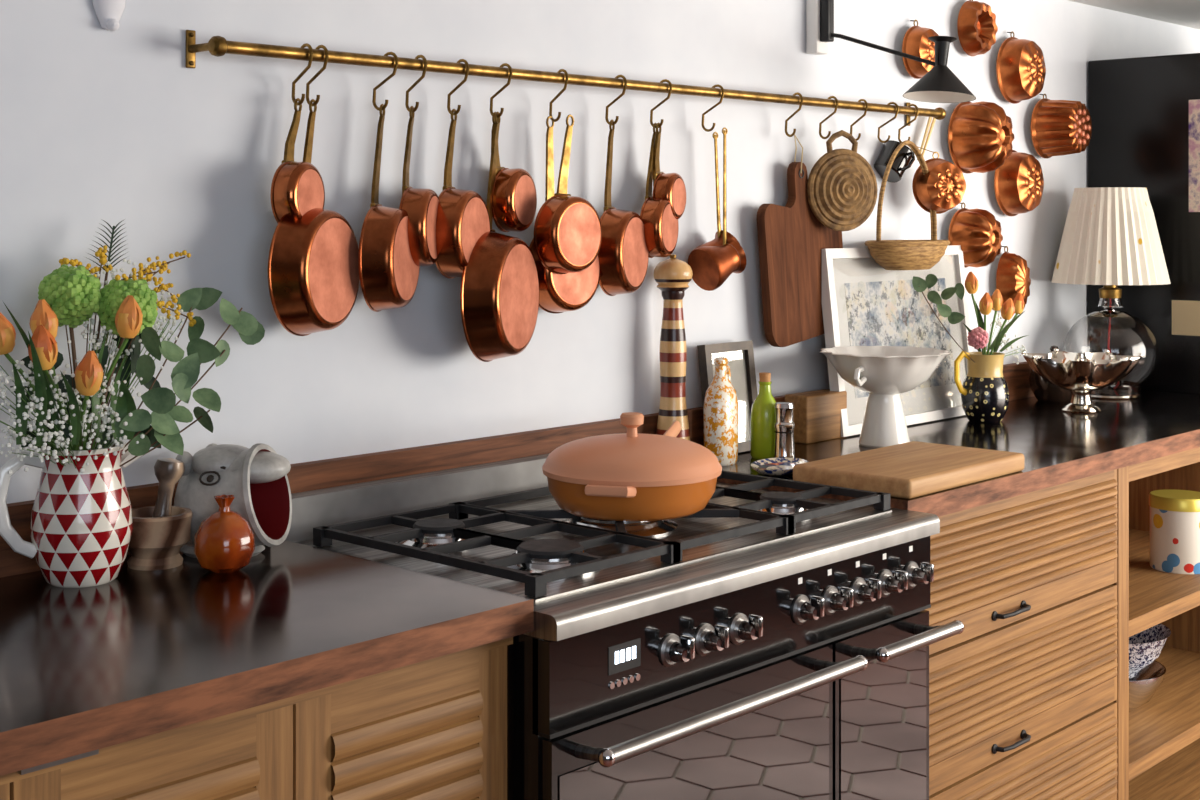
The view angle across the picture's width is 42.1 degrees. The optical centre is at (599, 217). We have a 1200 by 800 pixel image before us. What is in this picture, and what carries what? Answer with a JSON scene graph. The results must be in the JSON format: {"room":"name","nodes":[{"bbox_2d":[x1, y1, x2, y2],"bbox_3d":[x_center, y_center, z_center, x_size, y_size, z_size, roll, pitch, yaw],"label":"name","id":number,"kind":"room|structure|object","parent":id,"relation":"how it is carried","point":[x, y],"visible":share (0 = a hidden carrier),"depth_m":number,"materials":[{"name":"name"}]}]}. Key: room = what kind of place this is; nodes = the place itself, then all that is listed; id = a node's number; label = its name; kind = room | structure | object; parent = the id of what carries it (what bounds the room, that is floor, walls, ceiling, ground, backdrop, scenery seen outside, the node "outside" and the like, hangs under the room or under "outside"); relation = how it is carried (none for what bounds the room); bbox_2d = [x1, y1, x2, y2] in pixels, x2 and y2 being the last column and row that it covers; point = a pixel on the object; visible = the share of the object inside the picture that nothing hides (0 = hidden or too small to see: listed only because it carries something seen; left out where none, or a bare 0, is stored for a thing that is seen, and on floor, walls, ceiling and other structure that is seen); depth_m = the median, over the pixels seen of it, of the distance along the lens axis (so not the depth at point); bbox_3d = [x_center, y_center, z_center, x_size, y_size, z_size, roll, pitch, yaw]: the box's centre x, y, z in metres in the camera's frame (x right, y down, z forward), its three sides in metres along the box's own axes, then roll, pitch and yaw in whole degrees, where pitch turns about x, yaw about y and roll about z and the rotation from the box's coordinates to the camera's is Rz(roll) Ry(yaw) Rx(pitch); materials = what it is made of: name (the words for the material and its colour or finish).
{"room":"kitchen","nodes":[
{"label":"kitchen","id":0,"kind":"room"},
{"bbox_2d":[0,0,1199,503],"bbox_3d":[0.204,0.345,3.250,0.120,2.100,7.140,0,0,43],"label":"wall","id":1,"kind":"structure","parent":0,"point":[97,123],"depth_m":2.66,"materials":[{"name":"paint"}]},
{"bbox_2d":[92,0,124,30],"bbox_3d":[-0.682,-0.330,2.186,0.027,0.137,0.076,0,0,43],"label":"corbel","id":2,"kind":"object","parent":1,"relation":"attached to","point":[108,12],"visible":1,"depth_m":2.18,"materials":[{"name":"white"}]},
{"bbox_2d":[0,362,1034,577],"bbox_3d":[-0.255,0.429,2.653,0.022,0.092,4.800,0,0,43],"label":"backsplash","id":3,"kind":"structure","parent":1,"relation":"attached to","point":[348,470],"depth_m":2.60,"materials":[{"name":"brown wood"}]},
{"bbox_2d":[186,30,945,142],"bbox_3d":[0.110,-0.224,2.996,0.082,0.104,2.017,0,0,43],"label":"rail","id":4,"kind":"object","parent":1,"relation":"attached to","point":[217,46],"visible":0.97,"depth_m":2.68,"materials":[{"name":"gold metal"}]},
{"bbox_2d":[270,98,324,222],"bbox_3d":[-0.456,-0.082,2.348,0.049,0.202,0.104,0,0,19],"label":"frying pan","id":5,"kind":"object","parent":4,"relation":"hanging from","point":[297,188],"visible":0.86,"depth_m":2.32,"materials":[{"name":"orange metal"}]},
{"bbox_2d":[268,99,359,335],"bbox_3d":[-0.430,-0.002,2.361,0.067,0.362,0.201,0,0,19],"label":"frying pan","id":6,"kind":"object","parent":4,"relation":"hanging from","point":[314,278],"visible":0.88,"depth_m":2.31,"materials":[{"name":"orange metal"}]},
{"bbox_2d":[359,104,419,311],"bbox_3d":[-0.334,-0.017,2.468,0.061,0.332,0.170,0,0,11],"label":"frying pan","id":7,"kind":"object","parent":4,"relation":"hanging from","point":[388,272],"visible":0.94,"depth_m":2.42,"materials":[{"name":"orange metal"}]},
{"bbox_2d":[399,106,438,265],"bbox_3d":[-0.293,-0.051,2.526,0.054,0.264,0.131,0,0,8],"label":"frying pan","id":8,"kind":"object","parent":4,"relation":"hanging from","point":[421,205],"visible":0.88,"depth_m":2.49,"materials":[{"name":"orange metal"}]},
{"bbox_2d":[435,109,490,278],"bbox_3d":[-0.232,-0.041,2.590,0.058,0.284,0.152,0,0,19],"label":"frying pan","id":9,"kind":"object","parent":4,"relation":"hanging from","point":[462,218],"visible":0.88,"depth_m":2.55,"materials":[{"name":"orange metal"}]},
{"bbox_2d":[460,112,538,361],"bbox_3d":[-0.167,0.030,2.631,0.071,0.426,0.223,0,0,19],"label":"frying pan","id":10,"kind":"object","parent":4,"relation":"hanging from","point":[499,296],"visible":0.98,"depth_m":2.57,"materials":[{"name":"orange metal"}]},
{"bbox_2d":[491,112,536,231],"bbox_3d":[-0.152,-0.079,2.714,0.051,0.208,0.112,0,0,23],"label":"frying pan","id":11,"kind":"object","parent":4,"relation":"hanging from","point":[514,196],"visible":1,"depth_m":2.68,"materials":[{"name":"orange metal"}]},
{"bbox_2d":[529,116,600,313],"bbox_3d":[-0.065,-0.006,2.791,0.060,0.355,0.162,0,0,41],"label":"frying pan","id":12,"kind":"object","parent":4,"relation":"hanging from","point":[558,293],"visible":0.41,"depth_m":2.77,"materials":[{"name":"orange metal"}]},
{"bbox_2d":[534,115,601,273],"bbox_3d":[-0.055,-0.042,2.728,0.056,0.282,0.140,0,0,41],"label":"frying pan","id":13,"kind":"object","parent":4,"relation":"hanging from","point":[567,228],"visible":1,"depth_m":2.70,"materials":[{"name":"orange metal"}]},
{"bbox_2d":[599,120,648,295],"bbox_3d":[0.040,-0.019,2.887,0.060,0.328,0.164,0,-1,23],"label":"frying pan","id":14,"kind":"object","parent":4,"relation":"hanging from","point":[623,252],"visible":0.98,"depth_m":2.85,"materials":[{"name":"orange metal"}]},
{"bbox_2d":[640,123,678,257],"bbox_3d":[0.110,-0.054,2.961,0.052,0.259,0.116,0,0,23],"label":"frying pan","id":15,"kind":"object","parent":4,"relation":"hanging from","point":[661,228],"visible":1,"depth_m":2.93,"materials":[{"name":"orange metal"}]},
{"bbox_2d":[653,122,685,218],"bbox_3d":[0.131,-0.089,2.996,0.047,0.188,0.092,0,0,25],"label":"frying pan","id":16,"kind":"object","parent":4,"relation":"hanging from","point":[670,186],"visible":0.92,"depth_m":2.98,"materials":[{"name":"orange metal"}]},
{"bbox_2d":[691,132,739,251],"bbox_3d":[0.231,-0.023,3.127,0.080,0.300,0.104,0,0,44],"label":"coffee pot","id":17,"kind":"object","parent":4,"relation":"hanging from","point":[718,241],"visible":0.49,"depth_m":3.12,"materials":[{"name":"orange metal"}]},
{"bbox_2d":[688,127,746,290],"bbox_3d":[0.234,-0.018,3.095,0.106,0.325,0.090,0,0,-39],"label":"coffee pot","id":18,"kind":"object","parent":4,"relation":"hanging from","point":[711,266],"visible":0.98,"depth_m":3.08,"materials":[{"name":"orange metal"}]},
{"bbox_2d":[757,134,842,346],"bbox_3d":[0.441,0.046,3.360,0.034,0.452,0.326,0,0,39],"label":"cutting board","id":19,"kind":"object","parent":4,"relation":"hanging from","point":[791,240],"visible":0.85,"depth_m":3.32,"materials":[{"name":"brown wood"}]},
{"bbox_2d":[807,130,877,230],"bbox_3d":[0.530,-0.081,3.381,0.180,0.221,0.050,0,0,-25],"label":"trivet","id":20,"kind":"object","parent":4,"relation":"hanging from","point":[842,189],"visible":1,"depth_m":3.37,"materials":[{"name":"beige wicker"}]},
{"bbox_2d":[874,140,914,182],"bbox_3d":[0.690,-0.132,3.632,0.103,0.098,0.098,0,0,28],"label":"enamel mug","id":21,"kind":"object","parent":4,"relation":"hanging from","point":[905,157],"visible":0.92,"depth_m":3.61,"materials":[{"name":"black metal"}]},
{"bbox_2d":[865,140,949,269],"bbox_3d":[0.702,-0.030,3.557,0.155,0.294,0.287,0,0,39],"label":"basket","id":22,"kind":"object","parent":4,"relation":"hanging from","point":[889,254],"visible":1,"depth_m":3.48,"materials":[{"name":"wicker"}]},
{"bbox_2d":[917,117,935,159],"bbox_3d":[0.788,-0.200,3.756,0.011,0.127,0.097,0,0,43],"label":"bundle","id":23,"kind":"object","parent":4,"relation":"hanging from","point":[929,118],"visible":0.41,"depth_m":3.75,"materials":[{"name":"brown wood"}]},
{"bbox_2d":[806,0,975,102],"bbox_3d":[0.629,-0.383,3.340,0.372,0.276,0.150,0,0,43],"label":"wall sconce","id":24,"kind":"object","parent":1,"relation":"attached to","point":[940,84],"visible":1,"depth_m":3.32,"materials":[{"name":"black metal"}]},
{"bbox_2d":[902,20,938,78],"bbox_3d":[0.767,-0.403,3.711,0.066,0.142,0.126,0,0,43],"label":"mold","id":25,"kind":"object","parent":1,"relation":"attached to","point":[916,42],"depth_m":3.68,"materials":[{"name":"orange metal"}]},
{"bbox_2d":[912,146,965,213],"bbox_3d":[0.790,-0.094,3.651,0.155,0.168,0.054,0,0,-22],"label":"mold","id":26,"kind":"object","parent":1,"relation":"attached to","point":[943,188],"depth_m":3.63,"materials":[{"name":"orange metal"}]},
{"bbox_2d":[948,202,1002,267],"bbox_3d":[0.931,0.042,3.861,0.103,0.163,0.149,0,0,43],"label":"mold","id":27,"kind":"object","parent":1,"relation":"attached to","point":[977,231],"depth_m":3.82,"materials":[{"name":"orange metal"}]},
{"bbox_2d":[957,0,997,55],"bbox_3d":[0.941,-0.484,3.905,0.057,0.157,0.140,0,0,43],"label":"mold","id":28,"kind":"object","parent":1,"relation":"attached to","point":[977,28],"depth_m":3.87,"materials":[{"name":"orange metal"}]},
{"bbox_2d":[948,101,1013,173],"bbox_3d":[0.948,-0.208,3.865,0.122,0.195,0.181,0,0,43],"label":"mold","id":29,"kind":"object","parent":1,"relation":"attached to","point":[980,135],"depth_m":3.82,"materials":[{"name":"orange metal"}]},
{"bbox_2d":[996,246,1030,303],"bbox_3d":[1.069,0.158,4.029,0.073,0.172,0.109,0,0,43],"label":"mold","id":30,"kind":"object","parent":1,"relation":"attached to","point":[1013,273],"depth_m":4.00,"materials":[{"name":"orange metal"}]},
{"bbox_2d":[994,150,1043,215],"bbox_3d":[1.088,-0.099,4.042,0.085,0.189,0.173,0,0,43],"label":"mold","id":31,"kind":"object","parent":1,"relation":"attached to","point":[1019,182],"depth_m":4.00,"materials":[{"name":"orange metal"}]},
{"bbox_2d":[996,31,1045,103],"bbox_3d":[1.095,-0.393,4.050,0.085,0.189,0.173,0,0,43],"label":"mold","id":32,"kind":"object","parent":1,"relation":"attached to","point":[1020,65],"depth_m":4.00,"materials":[{"name":"orange metal"}]},
{"bbox_2d":[1031,94,1091,158],"bbox_3d":[1.232,-0.248,4.166,0.126,0.175,0.162,0,0,43],"label":"mold","id":33,"kind":"object","parent":1,"relation":"attached to","point":[1058,127],"depth_m":4.13,"materials":[{"name":"orange metal"}]},
{"bbox_2d":[1068,0,1199,28],"bbox_3d":[1.638,-0.655,1.913,4.040,0.100,7.140,0,0,43],"label":"ceiling","id":34,"kind":"structure","parent":0,"point":[1186,13],"depth_m":4.50,"materials":[{"name":"paint"}]},
{"bbox_3d":[1.638,1.433,1.913,4.040,0.084,7.140,0,0,43],"label":"floor","id":35,"kind":"structure","parent":0,"visible":0},
{"bbox_2d":[0,637,512,799],"bbox_3d":[-0.998,0.955,1.430,0.597,0.880,1.998,0,0,43],"label":"base cabinet","id":36,"kind":"object","parent":35,"relation":"on","point":[435,728],"visible":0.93,"depth_m":1.76,"materials":[{"name":"brown wood"}]},
{"bbox_2d":[0,540,533,775],"bbox_3d":[-0.990,0.495,1.424,0.617,0.040,2.000,0,0,43],"label":"countertop","id":37,"kind":"structure","parent":36,"relation":"on","point":[137,654],"depth_m":1.79,"materials":[{"name":"wood"},{"name":"dark metal"}]},
{"bbox_2d":[0,439,144,587],"bbox_3d":[-0.690,0.386,2.042,0.178,0.178,0.128,0,0,-7],"label":"jug","id":38,"kind":"object","parent":37,"relation":"on","point":[81,528],"visible":0.84,"depth_m":2.00,"materials":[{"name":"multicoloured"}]},
{"bbox_2d":[0,219,264,473],"bbox_3d":[-0.632,0.174,2.064,0.190,0.345,0.452,0,0,30],"label":"flower bouquet","id":39,"kind":"object","parent":38,"relation":"in","point":[126,308],"visible":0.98,"depth_m":2.03,"materials":[{"name":"green plant"}]},
{"bbox_2d":[127,458,192,570],"bbox_3d":[-0.609,0.403,2.138,0.100,0.144,0.100,0,0,43],"label":"mortar","id":40,"kind":"object","parent":37,"relation":"on","point":[159,532],"visible":0.91,"depth_m":2.11,"materials":[{"name":"wood"}]},
{"bbox_2d":[194,495,254,573],"bbox_3d":[-0.506,0.425,2.103,0.080,0.100,0.084,0,0,43],"label":"ornament","id":41,"kind":"object","parent":37,"relation":"on","point":[224,542],"visible":1,"depth_m":2.08,"materials":[{"name":"orange ceramic"}]},
{"bbox_2d":[174,443,291,557],"bbox_3d":[-0.518,0.396,2.209,0.169,0.157,0.128,0,0,15],"label":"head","id":42,"kind":"object","parent":37,"relation":"on","point":[256,476],"visible":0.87,"depth_m":2.17},
{"bbox_2d":[285,453,963,799],"bbox_3d":[0.043,0.909,2.443,0.698,0.971,0.900,0,0,43],"label":"range cooker","id":43,"kind":"object","parent":35,"relation":"on","point":[756,643],"visible":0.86,"depth_m":2.27,"materials":[{"name":"black metal"}]},
{"bbox_2d":[542,412,721,520],"bbox_3d":[0.091,0.384,2.525,0.306,0.150,0.457,0,0,43],"label":"saute pan","id":44,"kind":"object","parent":43,"relation":"on","point":[631,475],"visible":1,"depth_m":2.36,"materials":[{"name":"orange"}]},
{"bbox_2d":[925,469,1117,799],"bbox_3d":[0.595,0.955,3.138,0.598,0.880,0.860,0,0,43],"label":"base cabinet","id":45,"kind":"object","parent":35,"relation":"on","point":[1023,700],"visible":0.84,"depth_m":2.98,"materials":[{"name":"brown wood"}]},
{"bbox_2d":[1088,53,1199,394],"bbox_3d":[1.897,0.470,4.446,0.716,1.830,0.752,0,0,43],"label":"refrigerator","id":46,"kind":"object","parent":35,"relation":"on","point":[1144,112],"visible":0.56,"depth_m":4.27,"materials":[{"name":"black"}]},
{"bbox_2d":[1117,447,1199,799],"bbox_3d":[1.229,0.955,3.843,0.570,0.880,1.025,0,0,43],"label":"base cabinet","id":47,"kind":"object","parent":35,"relation":"on","point":[1158,742],"visible":0.18,"depth_m":3.62,"materials":[{"name":"brown wood"}]},
{"bbox_2d":[717,390,1199,516],"bbox_3d":[0.946,0.495,3.515,0.597,0.040,1.900,0,0,43],"label":"countertop","id":48,"kind":"structure","parent":47,"relation":"on","point":[1057,446],"depth_m":3.33,"materials":[{"name":"brown wood"}]},
{"bbox_2d":[653,254,692,440],"bbox_3d":[0.141,0.272,3.009,0.076,0.406,0.076,0,0,43],"label":"pepper mill","id":49,"kind":"object","parent":48,"relation":"on","point":[672,275],"visible":0.81,"depth_m":2.99,"materials":[{"name":"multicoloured wood"}]},
{"bbox_2d":[703,357,737,465],"bbox_3d":[0.235,0.373,3.027,0.064,0.204,0.094,0,0,23],"label":"ceramic bottle","id":50,"kind":"object","parent":48,"relation":"on","point":[720,407],"visible":0.93,"depth_m":2.99,"materials":[{"name":"white ceramic"}]},
{"bbox_2d":[697,340,757,452],"bbox_3d":[0.264,0.363,3.157,0.046,0.222,0.155,0,0,43],"label":"picture frame","id":51,"kind":"object","parent":48,"relation":"on","point":[740,355],"visible":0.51,"depth_m":3.17,"materials":[{"name":"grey wood"}]},
{"bbox_2d":[750,372,775,458],"bbox_3d":[0.328,0.391,3.096,0.058,0.167,0.058,0,0,43],"label":"olive oil bottle","id":52,"kind":"object","parent":48,"relation":"on","point":[762,416],"visible":0.88,"depth_m":3.07,"materials":[{"name":"green glass"}]},
{"bbox_2d":[751,457,807,474],"bbox_3d":[0.336,0.467,2.915,0.102,0.016,0.160,0,0,23],"label":"spoon rest","id":53,"kind":"object","parent":48,"relation":"on","point":[782,465],"visible":0.79,"depth_m":2.94,"materials":[{"name":"white ceramic"}]},
{"bbox_2d":[772,402,795,457],"bbox_3d":[0.361,0.418,3.059,0.046,0.114,0.046,0,0,43],"label":"salt grinder","id":54,"kind":"object","parent":48,"relation":"on","point":[784,426],"visible":0.82,"depth_m":3.04,"materials":[{"name":"silver metal"}]},
{"bbox_2d":[785,389,846,443],"bbox_3d":[0.464,0.425,3.349,0.060,0.100,0.150,0,0,43],"label":"wooden box","id":55,"kind":"object","parent":48,"relation":"on","point":[817,413],"visible":0.9,"depth_m":3.31,"materials":[{"name":"brown wood"}]},
{"bbox_2d":[820,346,950,447],"bbox_3d":[0.596,0.377,3.267,0.270,0.197,0.280,0,0,35],"label":"fruit bowl","id":56,"kind":"object","parent":48,"relation":"on","point":[884,372],"visible":0.99,"depth_m":3.22,"materials":[{"name":"white ceramic"}]},
{"bbox_2d":[822,245,972,436],"bbox_3d":[0.697,0.271,3.597,0.071,0.408,0.580,0,0,43],"label":"framed art print","id":57,"kind":"object","parent":48,"relation":"on","point":[864,303],"visible":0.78,"depth_m":3.58,"materials":[{"name":"white paint"}]},
{"bbox_2d":[793,441,1023,498],"bbox_3d":[0.571,0.458,2.860,0.244,0.034,0.412,0,0,42],"label":"chopping board","id":58,"kind":"object","parent":48,"relation":"on","point":[913,469],"visible":0.92,"depth_m":2.78,"materials":[{"name":"brown wood"}]},
{"bbox_2d":[954,351,1009,422],"bbox_3d":[0.896,0.391,3.655,0.122,0.167,0.112,0,0,17],"label":"jug vase","id":59,"kind":"object","parent":48,"relation":"on","point":[984,391],"visible":0.98,"depth_m":3.62,"materials":[{"name":"black ceramic"}]},
{"bbox_2d":[912,272,1027,363],"bbox_3d":[0.884,0.244,3.622,0.110,0.236,0.463,0,0,43],"label":"posy","id":60,"kind":"object","parent":59,"relation":"in","point":[977,337],"visible":0.94,"depth_m":3.63,"materials":[{"name":"green"}]},
{"bbox_2d":[1029,345,1071,402],"bbox_3d":[1.178,0.403,4.054,0.181,0.144,0.128,0,0,-14],"label":"teapot","id":61,"kind":"object","parent":48,"relation":"on","point":[1044,391],"visible":0.37,"depth_m":4.01,"materials":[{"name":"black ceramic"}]},
{"bbox_2d":[1021,348,1142,412],"bbox_3d":[1.188,0.403,3.842,0.289,0.144,0.282,0,0,43],"label":"pedestal bowl","id":62,"kind":"object","parent":48,"relation":"on","point":[1082,374],"visible":0.98,"depth_m":3.78,"materials":[{"name":"silver metal"}]},
{"bbox_2d":[1051,187,1170,399],"bbox_3d":[1.361,0.198,4.160,0.302,0.555,0.303,0,0,43],"label":"table lamp","id":63,"kind":"object","parent":48,"relation":"on","point":[1110,239],"visible":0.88,"depth_m":4.07,"materials":[{"name":"white fabric"}]},
{"bbox_2d":[1129,660,1165,712],"bbox_3d":[1.200,1.110,3.702,0.270,0.100,0.270,0,0,43],"label":"wooden bowl","id":64,"kind":"object","parent":47,"relation":"in","point":[1144,685],"visible":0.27,"depth_m":3.61,"materials":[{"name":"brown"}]},
{"bbox_2d":[1129,624,1170,677],"bbox_3d":[1.200,1.023,3.702,0.292,0.104,0.292,0,0,43],"label":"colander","id":65,"kind":"object","parent":64,"relation":"on","point":[1146,646],"visible":0.3,"depth_m":3.61,"materials":[{"name":"white ceramic"}]},
{"bbox_2d":[1149,489,1199,573],"bbox_3d":[1.417,0.765,3.811,0.144,0.180,0.144,0,0,43],"label":"tin","id":66,"kind":"object","parent":47,"relation":"in","point":[1174,514],"visible":1,"depth_m":3.75,"materials":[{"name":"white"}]}
]}

